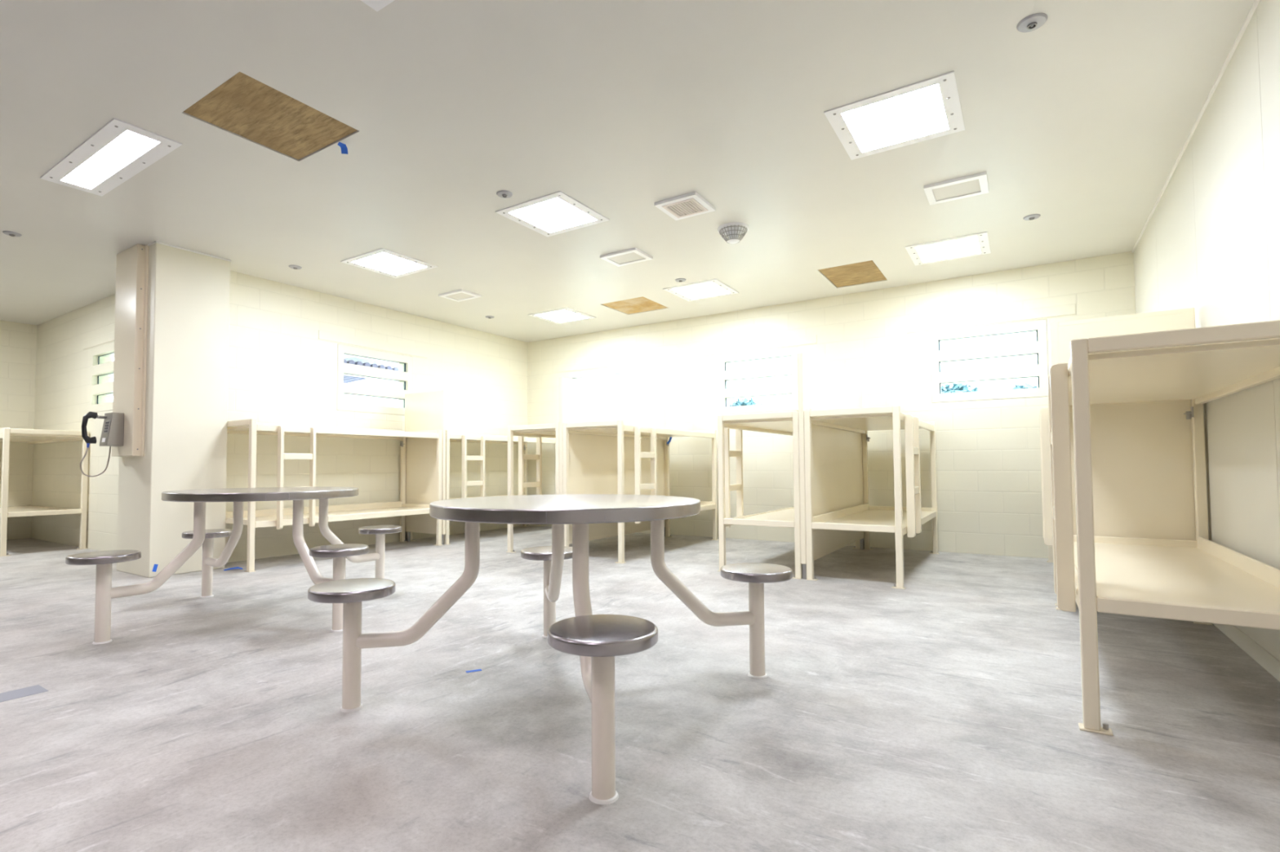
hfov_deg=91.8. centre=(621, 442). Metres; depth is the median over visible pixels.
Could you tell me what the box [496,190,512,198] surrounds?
disc
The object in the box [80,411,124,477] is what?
wall phone
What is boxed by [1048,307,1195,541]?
divider
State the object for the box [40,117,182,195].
recessed light
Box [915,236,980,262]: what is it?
diffuser
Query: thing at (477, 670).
tape
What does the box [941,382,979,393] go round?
shrub
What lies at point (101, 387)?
window
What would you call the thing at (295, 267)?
disc
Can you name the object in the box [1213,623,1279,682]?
baseboard
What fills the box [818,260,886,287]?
plywood patch
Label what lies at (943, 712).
floor
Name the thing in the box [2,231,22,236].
disc
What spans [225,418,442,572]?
bunk bed
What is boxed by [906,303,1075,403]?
window
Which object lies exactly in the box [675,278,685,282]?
disc
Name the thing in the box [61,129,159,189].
diffuser
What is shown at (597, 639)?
table
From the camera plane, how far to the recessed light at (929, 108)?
3.38 m
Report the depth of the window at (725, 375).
7.46 m
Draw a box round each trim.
[147,240,231,262]
[1132,0,1260,252]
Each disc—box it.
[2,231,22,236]
[288,265,302,269]
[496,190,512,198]
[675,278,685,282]
[1016,13,1047,32]
[1022,213,1040,220]
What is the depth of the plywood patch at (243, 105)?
3.38 m
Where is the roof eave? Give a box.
[343,359,399,383]
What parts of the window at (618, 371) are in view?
frame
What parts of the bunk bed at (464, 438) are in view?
leg, rail, rail, leg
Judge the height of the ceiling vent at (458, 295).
0.020 m
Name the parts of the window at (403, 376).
frame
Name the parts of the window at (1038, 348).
frame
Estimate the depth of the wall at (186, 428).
5.33 m
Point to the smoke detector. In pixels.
(733, 230)
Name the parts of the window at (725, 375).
frame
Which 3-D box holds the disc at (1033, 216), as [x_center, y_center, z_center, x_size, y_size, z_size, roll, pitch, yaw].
[3.162,-1.733,4.774,0.112,0.019,0.112,-2,-3,33]
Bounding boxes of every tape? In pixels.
[0,684,48,702]
[152,564,158,572]
[223,567,242,570]
[337,142,347,154]
[465,669,481,673]
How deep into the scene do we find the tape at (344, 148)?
3.65 m
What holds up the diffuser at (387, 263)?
attached to the recessed light at (384, 261)
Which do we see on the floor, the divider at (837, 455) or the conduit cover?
the divider at (837, 455)
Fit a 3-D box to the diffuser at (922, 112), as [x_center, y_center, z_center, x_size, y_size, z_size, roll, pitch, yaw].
[1.519,-1.780,3.425,0.472,0.004,0.504,-2,-3,33]
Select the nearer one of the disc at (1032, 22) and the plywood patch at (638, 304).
the disc at (1032, 22)
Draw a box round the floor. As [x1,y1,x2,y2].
[0,525,1279,851]
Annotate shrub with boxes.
[729,397,762,406]
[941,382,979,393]
[1008,382,1037,389]
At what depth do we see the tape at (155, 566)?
5.12 m
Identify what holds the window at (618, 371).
in the wall at (988, 475)
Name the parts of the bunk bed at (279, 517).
rail, rail, leg, rail, rail, rail, leg, rail, leg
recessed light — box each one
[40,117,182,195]
[340,248,437,278]
[360,0,394,11]
[495,191,609,236]
[528,307,595,324]
[662,279,738,301]
[823,71,964,159]
[904,231,991,265]
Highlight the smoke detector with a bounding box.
[717,222,749,244]
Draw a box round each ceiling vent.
[438,288,481,302]
[600,247,653,266]
[654,191,715,220]
[923,171,988,204]
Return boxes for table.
[65,487,402,644]
[307,494,792,804]
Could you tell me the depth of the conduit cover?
5.25 m
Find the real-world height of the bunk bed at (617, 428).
1.339 m
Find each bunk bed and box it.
[0,426,88,556]
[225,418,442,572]
[410,430,555,545]
[506,422,559,552]
[562,420,718,564]
[717,409,860,579]
[804,405,939,589]
[1039,407,1057,605]
[1047,320,1279,736]
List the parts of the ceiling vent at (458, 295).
perforated plate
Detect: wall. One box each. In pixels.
[0,320,37,539]
[31,293,119,551]
[116,243,230,577]
[225,271,527,563]
[527,251,1135,558]
[1133,0,1279,661]
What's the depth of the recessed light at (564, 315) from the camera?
7.83 m
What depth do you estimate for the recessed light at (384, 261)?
5.76 m
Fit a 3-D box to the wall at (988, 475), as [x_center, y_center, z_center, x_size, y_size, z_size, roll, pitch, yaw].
[1.639,-0.230,7.564,7.614,2.798,0.200,-2,-3,33]
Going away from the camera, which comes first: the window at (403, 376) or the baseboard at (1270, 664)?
the baseboard at (1270, 664)
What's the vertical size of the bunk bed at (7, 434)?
1.339 m
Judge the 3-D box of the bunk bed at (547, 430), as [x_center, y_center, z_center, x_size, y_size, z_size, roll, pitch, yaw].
[-0.355,0.498,7.202,0.751,1.339,2.108,-2,-3,33]
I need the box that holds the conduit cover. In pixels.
[111,244,148,456]
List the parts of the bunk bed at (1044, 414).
leg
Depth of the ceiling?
3.60 m
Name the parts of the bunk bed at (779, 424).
leg, rail, rail, rail, rail, leg, leg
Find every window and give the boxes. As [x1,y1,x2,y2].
[83,331,114,412]
[318,329,427,415]
[554,355,638,388]
[702,334,817,414]
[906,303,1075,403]
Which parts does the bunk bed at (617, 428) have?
leg, rail, rail, leg, leg, rail, rail, leg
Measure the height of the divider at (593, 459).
1.785 m
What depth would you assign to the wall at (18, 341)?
8.01 m
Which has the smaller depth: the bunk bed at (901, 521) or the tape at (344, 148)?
the tape at (344, 148)
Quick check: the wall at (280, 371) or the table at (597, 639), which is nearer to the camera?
the table at (597, 639)
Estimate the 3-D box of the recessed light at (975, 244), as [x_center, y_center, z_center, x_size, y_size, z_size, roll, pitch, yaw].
[2.899,-1.709,5.492,0.620,0.011,0.602,-2,-3,33]
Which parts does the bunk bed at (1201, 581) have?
rail, rail, leg, floor plate, rail, rail, leg, floor plate, rail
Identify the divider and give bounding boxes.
[404,390,445,545]
[559,376,666,544]
[797,352,864,579]
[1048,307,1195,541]
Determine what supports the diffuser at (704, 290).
attached to the recessed light at (713, 287)
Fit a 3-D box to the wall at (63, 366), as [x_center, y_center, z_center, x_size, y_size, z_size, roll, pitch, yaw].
[-5.847,-0.206,7.032,4.728,2.798,0.200,-2,-3,33]
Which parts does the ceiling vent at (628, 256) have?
perforated plate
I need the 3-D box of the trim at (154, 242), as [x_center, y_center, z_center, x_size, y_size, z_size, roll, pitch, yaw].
[-4.022,-1.664,5.610,0.693,0.012,0.592,-2,-3,33]
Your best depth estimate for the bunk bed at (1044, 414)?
4.14 m
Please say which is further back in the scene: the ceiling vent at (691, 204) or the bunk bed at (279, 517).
the bunk bed at (279, 517)
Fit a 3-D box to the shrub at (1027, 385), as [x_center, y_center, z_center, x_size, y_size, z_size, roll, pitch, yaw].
[6.183,0.240,9.462,0.741,2.350,0.590,-2,-3,33]
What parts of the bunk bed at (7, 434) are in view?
leg, rail, rail, rail, rail, leg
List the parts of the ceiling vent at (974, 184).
perforated plate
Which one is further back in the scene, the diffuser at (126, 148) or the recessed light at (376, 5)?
the diffuser at (126, 148)
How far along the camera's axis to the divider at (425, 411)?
7.32 m
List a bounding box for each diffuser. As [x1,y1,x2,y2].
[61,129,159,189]
[352,252,426,275]
[508,197,596,232]
[536,310,586,322]
[671,282,729,298]
[841,84,948,151]
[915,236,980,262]
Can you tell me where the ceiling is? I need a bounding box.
[0,0,1254,366]
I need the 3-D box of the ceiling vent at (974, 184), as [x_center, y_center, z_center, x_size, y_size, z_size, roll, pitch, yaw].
[2.307,-1.746,4.266,0.369,0.020,0.325,-2,-3,33]
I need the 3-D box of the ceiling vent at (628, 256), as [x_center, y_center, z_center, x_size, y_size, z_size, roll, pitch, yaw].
[0.045,-1.683,5.625,0.380,0.020,0.300,-2,-3,33]
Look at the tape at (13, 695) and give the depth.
2.48 m
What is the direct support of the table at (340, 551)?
on the floor
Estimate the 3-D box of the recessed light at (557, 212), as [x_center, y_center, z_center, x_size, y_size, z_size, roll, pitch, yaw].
[-0.516,-1.718,4.697,0.620,0.011,0.602,-2,-3,33]
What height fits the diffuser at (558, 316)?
0.004 m
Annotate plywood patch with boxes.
[183,71,357,159]
[601,296,667,314]
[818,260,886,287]
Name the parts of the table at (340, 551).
seat post, seat, arm, seat, seat post, arm, arm, seat, seat post, arm, seat post, seat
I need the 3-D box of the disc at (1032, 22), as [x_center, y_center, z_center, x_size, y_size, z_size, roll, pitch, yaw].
[1.768,-1.803,2.669,0.112,0.019,0.112,-2,-3,33]
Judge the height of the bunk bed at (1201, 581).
1.339 m
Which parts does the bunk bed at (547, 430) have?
leg, rail, rail, leg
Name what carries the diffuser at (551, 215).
attached to the recessed light at (557, 212)
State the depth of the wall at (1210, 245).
2.92 m
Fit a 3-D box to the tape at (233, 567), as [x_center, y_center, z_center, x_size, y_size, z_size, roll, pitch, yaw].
[-3.422,1.113,5.463,0.151,0.026,0.045,1,-2,-32]
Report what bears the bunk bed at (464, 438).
on the floor
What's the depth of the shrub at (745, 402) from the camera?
11.56 m
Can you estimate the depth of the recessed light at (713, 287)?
6.71 m
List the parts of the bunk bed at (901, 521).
leg, rail, rail, rail, leg, leg, floor plate, rail, rail, leg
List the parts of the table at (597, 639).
seat, seat post, arm, seat, seat post, arm, arm, seat, seat post, arm, seat post, seat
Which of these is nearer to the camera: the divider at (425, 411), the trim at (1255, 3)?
the trim at (1255, 3)
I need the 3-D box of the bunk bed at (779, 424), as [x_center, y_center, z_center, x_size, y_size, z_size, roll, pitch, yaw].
[1.663,0.440,5.963,0.751,1.339,2.108,-2,-3,33]
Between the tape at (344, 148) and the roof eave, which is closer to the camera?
the tape at (344, 148)

